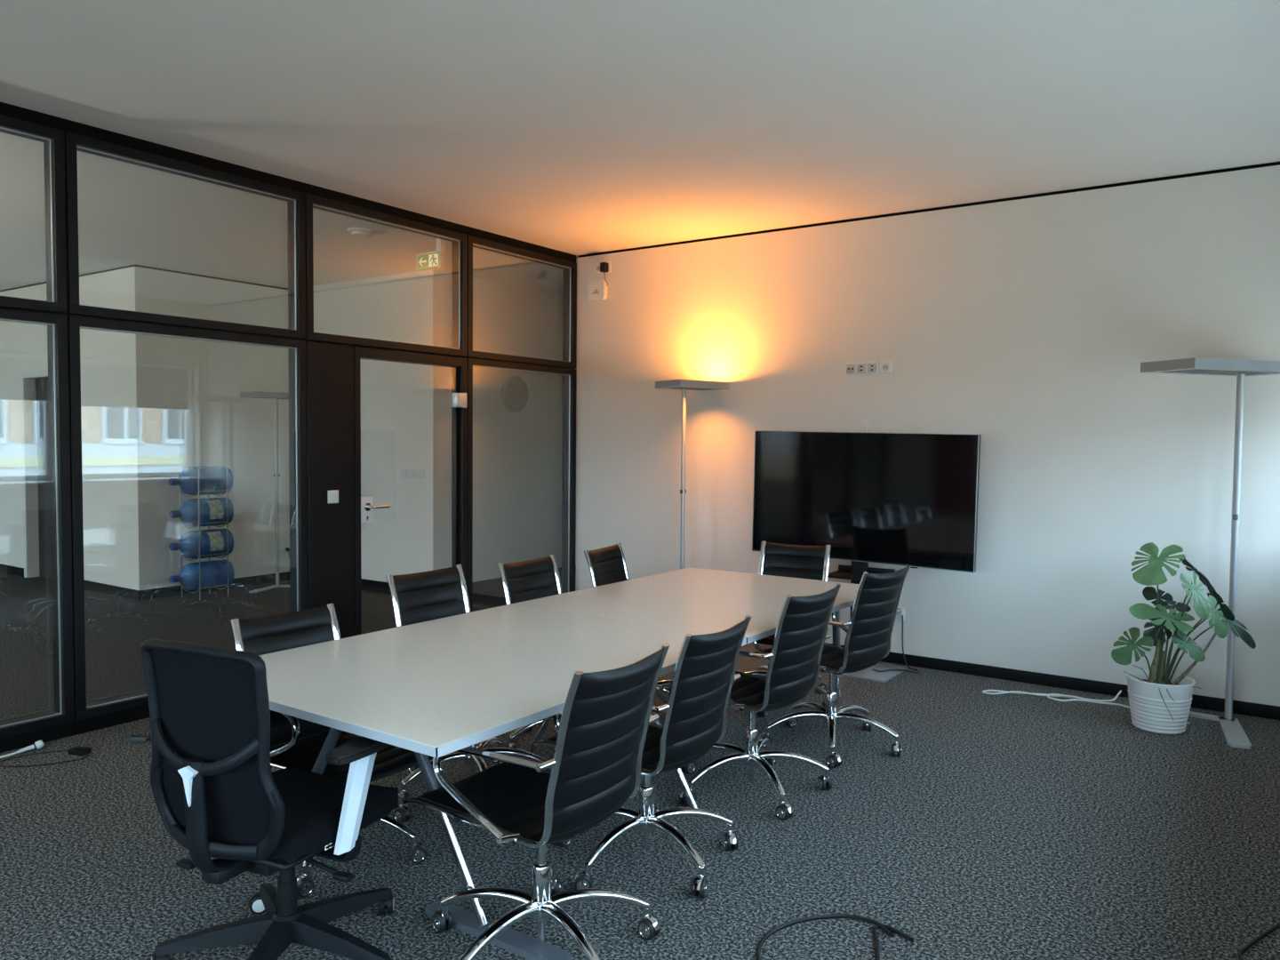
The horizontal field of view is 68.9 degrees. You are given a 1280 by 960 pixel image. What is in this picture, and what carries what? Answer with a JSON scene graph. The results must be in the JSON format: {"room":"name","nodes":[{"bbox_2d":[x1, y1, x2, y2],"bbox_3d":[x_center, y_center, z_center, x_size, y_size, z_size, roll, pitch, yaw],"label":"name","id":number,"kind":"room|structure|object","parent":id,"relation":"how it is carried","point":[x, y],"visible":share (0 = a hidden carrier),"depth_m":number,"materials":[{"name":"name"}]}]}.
{"room":"office","nodes":[
{"label":"office","id":0,"kind":"room"},
{"bbox_2d":[0,266,289,590],"bbox_3d":[-4.859,-0.608,12.913,5.300,3.070,6.840,2,3,35],"label":"wall","id":1,"kind":"structure","parent":0,"point":[153,407],"depth_m":9.09,"materials":[{"name":"paint"}]},
{"bbox_2d":[20,369,51,578],"bbox_3d":[-6.164,-0.042,9.747,0.900,2.190,0.160,2,3,35],"label":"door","id":2,"kind":"structure","parent":1,"relation":"in","point":[34,384],"depth_m":9.93,"materials":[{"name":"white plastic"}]},
{"bbox_2d":[0,264,287,292],"bbox_3d":[-4.847,-2.152,12.855,5.288,0.020,6.828,2,3,35],"label":"trim","id":3,"kind":"structure","parent":1,"relation":"attached to","point":[140,266],"depth_m":9.11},
{"bbox_2d":[279,545,289,553],"bbox_3d":[-3.782,0.739,9.881,0.010,0.082,0.160,2,3,35],"label":"wall socket","id":4,"kind":"object","parent":1,"relation":"attached to","point":[282,548],"visible":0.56,"depth_m":9.88,"materials":[{"name":"white plastic"}]},
{"bbox_2d":[0,563,575,599],"bbox_3d":[-3.988,0.906,12.355,7.464,0.110,6.854,2,3,35],"label":"baseboard","id":5,"kind":"structure","parent":1,"relation":"attached to","point":[101,588],"depth_m":9.23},
{"bbox_2d":[0,101,575,752],"bbox_3d":[-2.921,-0.244,4.677,0.088,3.090,8.172,2,3,35],"label":"wall","id":6,"kind":"structure","parent":0,"point":[56,732],"depth_m":5.06,"materials":[{"name":"black metal"}]},
{"bbox_2d":[0,114,67,313],"bbox_3d":[-3.283,-1.258,4.101,0.115,0.894,1.367,2,3,35],"label":"window","id":7,"kind":"structure","parent":6,"relation":"in","point":[56,301],"depth_m":4.60,"materials":[{"name":"black metal"}]},
{"bbox_2d":[0,307,74,738],"bbox_3d":[-3.296,0.222,4.165,0.115,2.053,1.367,2,3,35],"label":"window","id":8,"kind":"structure","parent":6,"relation":"in","point":[63,713],"depth_m":4.67,"materials":[{"name":"black metal"}]},
{"bbox_2d":[64,131,305,339],"bbox_3d":[-2.499,-1.300,5.230,0.115,0.894,1.367,2,3,35],"label":"window","id":9,"kind":"structure","parent":6,"relation":"in","point":[296,224],"depth_m":5.15,"materials":[{"name":"black metal"}]},
{"bbox_2d":[67,315,307,721],"bbox_3d":[-2.512,0.180,5.294,0.115,2.053,1.367,2,3,35],"label":"window","id":10,"kind":"structure","parent":6,"relation":"in","point":[296,348],"depth_m":5.01,"materials":[{"name":"black metal"}]},
{"bbox_2d":[305,341,354,639],"bbox_3d":[-2.018,0.158,6.006,0.115,2.053,0.351,2,3,35],"label":"wall panel","id":11,"kind":"object","parent":6,"relation":"attached to","point":[330,367],"visible":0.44,"depth_m":5.96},
{"bbox_2d":[327,489,338,503],"bbox_3d":[-1.962,0.107,5.970,0.014,0.082,0.080,2,3,35],"label":"light switch","id":12,"kind":"object","parent":11,"relation":"attached to","point":[332,496],"visible":1,"depth_m":5.96,"materials":[{"name":"white plastic"}]},
{"bbox_2d":[304,193,467,356],"bbox_3d":[-1.713,-1.342,6.362,0.115,0.894,1.375,2,3,35],"label":"window","id":13,"kind":"structure","parent":6,"relation":"in","point":[459,241],"depth_m":6.40,"materials":[{"name":"black metal"}]},
{"bbox_2d":[353,346,467,635],"bbox_3d":[-1.598,0.172,6.557,0.178,2.120,1.016,2,3,35],"label":"door","id":14,"kind":"structure","parent":6,"relation":"in","point":[364,506],"depth_m":6.83,"materials":[{"name":"black metal"}]},
{"bbox_2d":[467,358,575,612],"bbox_3d":[-0.964,0.098,7.522,0.115,2.053,1.281,2,3,35],"label":"window","id":15,"kind":"structure","parent":6,"relation":"in","point":[569,375],"depth_m":7.97,"materials":[{"name":"black metal"}]},
{"bbox_2d":[467,234,576,368],"bbox_3d":[-0.951,-1.382,7.458,0.115,0.894,1.281,2,3,35],"label":"window","id":16,"kind":"structure","parent":6,"relation":"in","point":[570,268],"depth_m":7.60,"materials":[{"name":"black metal"}]},
{"bbox_2d":[313,269,576,582],"bbox_3d":[-1.332,-0.524,11.464,2.150,3.090,5.200,2,3,35],"label":"wall","id":17,"kind":"structure","parent":0,"point":[406,408],"depth_m":9.23,"materials":[{"name":"paint"}]},
{"bbox_2d":[400,468,424,478],"bbox_3d":[-2.161,-0.062,8.882,0.335,0.082,0.014,2,3,35],"label":"switch plate","id":18,"kind":"object","parent":17,"relation":"attached to","point":[404,473],"visible":1,"depth_m":8.87,"materials":[{"name":"white plastic"}]},
{"bbox_2d":[443,471,450,479],"bbox_3d":[-1.831,-0.041,8.872,0.014,0.082,0.085,2,3,35],"label":"switch plate","id":19,"kind":"object","parent":17,"relation":"attached to","point":[446,474],"visible":1,"depth_m":8.86,"materials":[{"name":"white plastic"}]},
{"bbox_2d":[501,376,528,412],"bbox_3d":[-1.278,-0.882,9.586,0.055,0.370,0.370,2,3,35],"label":"disc","id":20,"kind":"object","parent":17,"relation":"attached to","point":[515,394],"visible":1,"depth_m":9.54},
{"bbox_2d":[0,0,1279,295],"bbox_3d":[-2.827,-2.013,7.514,15.100,0.200,13.700,2,3,35],"label":"ceiling","id":21,"kind":"structure","parent":0,"point":[575,127],"depth_m":4.43,"materials":[{"name":"paint"}]},
{"bbox_2d":[347,227,371,237],"bbox_3d":[-2.116,-1.863,7.037,0.170,0.046,0.170,2,3,35],"label":"smoke detector","id":22,"kind":"object","parent":21,"relation":"attached to","point":[360,232],"visible":1,"depth_m":6.99,"materials":[{"name":"white plastic"}]},
{"bbox_2d":[416,238,444,271],"bbox_3d":[-1.597,-1.745,7.096,0.278,0.277,0.040,2,3,35],"label":"exit sign","id":23,"kind":"object","parent":21,"relation":"hanging from","point":[432,260],"visible":0.99,"depth_m":7.08,"materials":[{"name":"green plastic"}]},
{"bbox_2d":[0,572,1279,959],"bbox_3d":[-2.830,1.255,7.516,14.900,0.150,13.500,2,3,35],"label":"floor","id":24,"kind":"structure","parent":0,"point":[1005,826],"depth_m":3.55,"materials":[{"name":"carpet"}]},
{"bbox_2d":[0,739,44,758],"bbox_3d":[-3.055,1.292,4.318,0.054,0.048,0.545,2,3,34],"label":"cable","id":25,"kind":"object","parent":24,"relation":"on","point":[39,744],"visible":1,"depth_m":4.49,"materials":[{"name":"plastic"}]},
{"bbox_2d":[0,745,91,767],"bbox_3d":[-2.802,1.301,4.393,0.376,0.028,0.199,-1,3,-27],"label":"cable","id":26,"kind":"object","parent":24,"relation":"on","point":[78,750],"visible":1,"depth_m":4.44,"materials":[{"name":"black plastic"}]},
{"bbox_2d":[127,735,151,742],"bbox_3d":[-2.307,1.295,4.668,0.503,0.025,0.078,1,2,5],"label":"adapter","id":27,"kind":"object","parent":24,"relation":"on","point":[132,738],"visible":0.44,"depth_m":4.65,"materials":[{"name":"black plastic"}]},
{"bbox_2d":[179,468,228,600],"bbox_3d":[-4.125,0.501,8.838,0.322,1.220,0.292,2,3,35],"label":"rack","id":28,"kind":"object","parent":24,"relation":"on","point":[180,492],"visible":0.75,"depth_m":8.79,"materials":[{"name":"metal"}]},
{"bbox_2d":[168,465,233,495],"bbox_3d":[-4.144,0.008,8.783,0.268,0.268,0.562,2,3,35],"label":"water bottle","id":29,"kind":"object","parent":28,"relation":"on","point":[211,478],"visible":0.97,"depth_m":8.71,"materials":[{"name":"blue plastic"}]},
{"bbox_2d":[168,496,233,527],"bbox_3d":[-4.146,0.307,8.795,0.270,0.268,0.562,2,3,35],"label":"water bottle","id":30,"kind":"object","parent":28,"relation":"on","point":[212,509],"visible":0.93,"depth_m":8.72,"materials":[{"name":"blue plastic"}]},
{"bbox_2d":[169,528,233,559],"bbox_3d":[-4.148,0.607,8.808,0.270,0.268,0.562,2,3,35],"label":"water bottle","id":31,"kind":"object","parent":28,"relation":"on","point":[212,541],"visible":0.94,"depth_m":8.73,"materials":[{"name":"blue plastic"}]},
{"bbox_2d":[169,559,234,591],"bbox_3d":[-4.152,0.907,8.822,0.268,0.268,0.562,2,3,35],"label":"water bottle","id":32,"kind":"object","parent":28,"relation":"on","point":[214,572],"visible":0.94,"depth_m":8.75,"materials":[{"name":"blue plastic"}]},
{"bbox_2d":[240,391,289,592],"bbox_3d":[-3.663,0.108,9.390,0.434,1.964,0.695,3,3,40],"label":"floor lamp","id":33,"kind":"object","parent":24,"relation":"on","point":[276,396],"visible":0.77,"depth_m":9.43,"materials":[{"name":"silver metal"}]},
{"bbox_2d":[140,638,398,959],"bbox_3d":[-1.009,0.907,2.701,0.684,0.994,0.735,2,3,25],"label":"office chair","id":34,"kind":"object","parent":24,"relation":"on","point":[215,790],"visible":1,"depth_m":2.49,"materials":[{"name":"fabric"}]},
{"bbox_2d":[230,603,443,898],"bbox_3d":[-1.114,0.941,3.440,0.720,0.861,0.666,2,3,33],"label":"chair","id":35,"kind":"object","parent":24,"relation":"on","point":[260,636],"visible":0.32,"depth_m":3.46,"materials":[{"name":"black leather"}]},
{"bbox_2d":[386,564,549,807],"bbox_3d":[-0.750,0.880,4.059,0.730,0.936,0.690,2,3,35],"label":"chair","id":36,"kind":"object","parent":24,"relation":"on","point":[418,597],"visible":0.23,"depth_m":4.15,"materials":[{"name":"black leather"}]},
{"bbox_2d":[258,603,746,959],"bbox_3d":[-0.531,1.013,3.447,1.391,0.734,1.679,2,3,35],"label":"meeting table","id":37,"kind":"object","parent":24,"relation":"on","point":[439,687],"visible":0.77,"depth_m":3.13,"materials":[{"name":"laminate"}]},
{"bbox_2d":[497,554,562,757],"bbox_3d":[-0.313,0.868,4.646,0.740,0.916,0.664,2,3,23],"label":"chair","id":38,"kind":"object","parent":24,"relation":"on","point":[530,580],"visible":0.14,"depth_m":4.75,"materials":[{"name":"black leather"}]},
{"bbox_2d":[403,643,669,959],"bbox_3d":[-0.310,0.943,2.733,0.748,0.931,0.710,2,3,35],"label":"chair","id":39,"kind":"object","parent":24,"relation":"on","point":[606,717],"visible":0.98,"depth_m":2.63,"materials":[{"name":"black leather"}]},
{"bbox_2d":[584,543,671,694],"bbox_3d":[0.046,0.846,5.185,0.702,0.921,0.655,2,3,25],"label":"chair","id":40,"kind":"object","parent":24,"relation":"on","point":[608,564],"visible":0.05,"depth_m":5.31,"materials":[{"name":"black leather"}]},
{"bbox_2d":[534,615,751,898],"bbox_3d":[0.003,0.934,3.372,0.690,0.899,0.673,2,3,35],"label":"chair","id":41,"kind":"object","parent":24,"relation":"on","point":[695,718],"visible":0.77,"depth_m":3.21,"materials":[{"name":"black leather"}]},
{"bbox_2d":[512,567,858,724],"bbox_3d":[0.374,0.957,4.843,1.283,0.727,1.641,2,3,35],"label":"meeting table","id":42,"kind":"object","parent":24,"relation":"on","point":[699,599],"visible":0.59,"depth_m":4.70,"materials":[{"name":"laminate"}]},
{"bbox_2d":[655,379,729,569],"bbox_3d":[0.300,0.237,7.185,0.471,1.967,0.701,-1,3,-35],"label":"floor lamp","id":43,"kind":"object","parent":24,"relation":"on","point":[684,385],"visible":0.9,"depth_m":7.11,"materials":[{"name":"silver metal"}]},
{"bbox_2d":[658,583,840,820],"bbox_3d":[0.482,0.900,4.083,0.708,0.916,0.734,3,3,40],"label":"chair","id":44,"kind":"object","parent":24,"relation":"on","point":[793,670],"visible":0.73,"depth_m":3.91,"materials":[{"name":"black leather"}]},
{"bbox_2d":[744,540,831,716],"bbox_3d":[0.799,0.850,5.461,0.692,0.902,0.712,2,3,28],"label":"chair","id":45,"kind":"object","parent":24,"relation":"on","point":[775,559],"visible":0.27,"depth_m":5.68,"materials":[{"name":"black leather"}]},
{"bbox_2d":[752,563,911,767],"bbox_3d":[0.993,0.872,4.718,0.707,0.926,0.675,3,3,44],"label":"chair","id":46,"kind":"object","parent":24,"relation":"on","point":[876,604],"visible":0.77,"depth_m":4.52,"materials":[{"name":"black leather"}]},
{"bbox_2d":[756,913,913,959],"bbox_3d":[0.554,1.406,2.782,0.383,0.018,0.514,2,3,35],"label":"cable","id":47,"kind":"object","parent":24,"relation":"on","point":[886,928],"visible":1,"depth_m":2.92,"materials":[{"name":"black plastic"}]},
{"bbox_2d":[819,560,908,682],"bbox_3d":[1.447,0.583,6.242,0.585,1.380,0.450,2,3,35],"label":"stand","id":48,"kind":"object","parent":24,"relation":"on","point":[854,572],"visible":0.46,"depth_m":6.25,"materials":[{"name":"grey metal"}]},
{"bbox_2d":[827,564,895,580],"bbox_3d":[1.473,0.627,6.268,0.400,0.060,0.260,2,3,35],"label":"shelf","id":49,"kind":"object","parent":48,"relation":"attached to","point":[853,572],"depth_m":6.29,"materials":[{"name":"black plastic"}]},
{"bbox_2d":[752,430,981,573],"bbox_3d":[1.460,0.116,6.239,1.550,0.868,0.051,3,4,35],"label":"television","id":50,"kind":"object","parent":48,"relation":"attached to","point":[894,499],"visible":0.98,"depth_m":6.16,"materials":[{"name":"black glass"}]},
{"bbox_2d":[872,615,919,673],"bbox_3d":[1.742,1.107,6.215,0.356,0.345,0.220,-2,3,-43],"label":"power cable","id":51,"kind":"object","parent":24,"relation":"on","point":[901,615],"visible":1,"depth_m":6.29,"materials":[{"name":"white plastic"}]},
{"bbox_2d":[982,689,1190,724],"bbox_3d":[2.645,1.290,5.543,1.098,0.051,0.388,2,3,35],"label":"cable","id":52,"kind":"object","parent":24,"relation":"on","point":[1048,695],"visible":0.87,"depth_m":5.59,"materials":[{"name":"white plastic"}]},
{"bbox_2d":[1125,670,1195,734],"bbox_3d":[2.797,1.199,5.028,0.328,0.273,0.328,2,3,35],"label":"plant pot","id":53,"kind":"object","parent":24,"relation":"on","point":[1148,710],"visible":0.94,"depth_m":4.92,"materials":[{"name":"white ceramic"}]},
{"bbox_2d":[1111,542,1255,719],"bbox_3d":[2.852,0.795,4.917,0.644,0.891,0.288,2,3,37],"label":"monstera plant","id":54,"kind":"object","parent":53,"relation":"in","point":[1152,573],"visible":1,"depth_m":4.96,"materials":[{"name":"green plant"}]},
{"bbox_2d":[1140,357,1279,749],"bbox_3d":[3.082,0.357,5.000,0.724,1.964,0.792,2,3,35],"label":"floor lamp","id":55,"kind":"object","parent":24,"relation":"on","point":[1235,735],"visible":0.99,"depth_m":5.07,"materials":[{"name":"silver metal"}]},
{"bbox_2d":[1232,514,1238,519],"bbox_3d":[3.263,0.202,5.112,0.024,0.030,0.054,2,3,35],"label":"switch","id":56,"kind":"object","parent":55,"relation":"attached to","point":[1235,516],"depth_m":5.09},
{"bbox_2d":[1238,921,1279,959],"bbox_3d":[1.906,1.418,2.854,0.116,0.011,0.447,2,3,36],"label":"cable","id":57,"kind":"object","parent":24,"relation":"on","point":[1268,932],"visible":1,"depth_m":2.87,"materials":[{"name":"black plastic"}]},
{"bbox_2d":[575,165,1279,706],"bbox_3d":[1.924,-0.264,6.385,5.900,3.068,0.160,2,3,35],"label":"wall","id":58,"kind":"structure","parent":0,"point":[1027,326],"depth_m":5.98,"materials":[{"name":"paint"}]},
{"bbox_2d":[587,274,607,301],"bbox_3d":[-0.357,-1.608,7.800,0.180,0.210,0.037,2,3,35],"label":"wireless access point","id":59,"kind":"object","parent":58,"relation":"attached to","point":[597,289],"visible":1,"depth_m":7.78,"materials":[{"name":"white plastic"}]},
{"bbox_2d":[594,262,611,273],"bbox_3d":[-0.310,-1.767,7.776,0.170,0.086,0.013,2,3,35],"label":"double socket","id":60,"kind":"object","parent":58,"relation":"attached to","point":[597,265],"visible":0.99,"depth_m":7.79,"materials":[{"name":"white plastic"}]},
{"bbox_2d":[600,262,608,286],"bbox_3d":[-0.296,-1.704,7.725,0.054,0.191,0.060,2,3,35],"label":"charger","id":61,"kind":"object","parent":58,"relation":"attached to","point":[604,266],"visible":1,"depth_m":7.70,"materials":[{"name":"black plastic"}]},
{"bbox_2d":[845,361,878,375],"bbox_3d":[1.548,-0.780,6.521,0.236,0.084,0.014,2,3,35],"label":"strip","id":62,"kind":"object","parent":58,"relation":"attached to","point":[866,367],"visible":1,"depth_m":6.51,"materials":[{"name":"white plastic"}]},
{"bbox_2d":[861,419,871,432],"bbox_3d":[1.529,-0.372,6.451,0.072,0.086,0.166,2,3,35],"label":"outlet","id":63,"kind":"object","parent":58,"relation":"attached to","point":[866,424],"visible":0.67,"depth_m":6.43,"materials":[{"name":"white plastic"}]},
{"bbox_2d":[880,360,891,373],"bbox_3d":[1.692,-0.774,6.422,0.082,0.082,0.013,2,3,35],"label":"wall socket","id":64,"kind":"object","parent":58,"relation":"attached to","point":[885,367],"visible":1,"depth_m":6.42,"materials":[{"name":"white plastic"}]},
{"bbox_2d":[895,608,904,620],"bbox_3d":[1.782,0.923,6.423,0.082,0.082,0.013,2,3,35],"label":"wall socket","id":65,"kind":"object","parent":58,"relation":"attached to","point":[898,615],"visible":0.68,"depth_m":6.41,"materials":[{"name":"white plastic"}]},
{"bbox_2d":[578,161,1279,257],"bbox_3d":[1.815,-1.813,6.405,5.600,0.022,0.138,2,3,35],"label":"trim","id":66,"kind":"structure","parent":58,"relation":"attached to","point":[1274,163],"depth_m":6.10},
{"bbox_2d":[761,642,1279,719],"bbox_3d":[1.738,1.229,6.464,5.600,0.075,0.014,2,3,35],"label":"baseboard","id":67,"kind":"structure","parent":58,"relation":"attached to","point":[1198,701],"depth_m":5.85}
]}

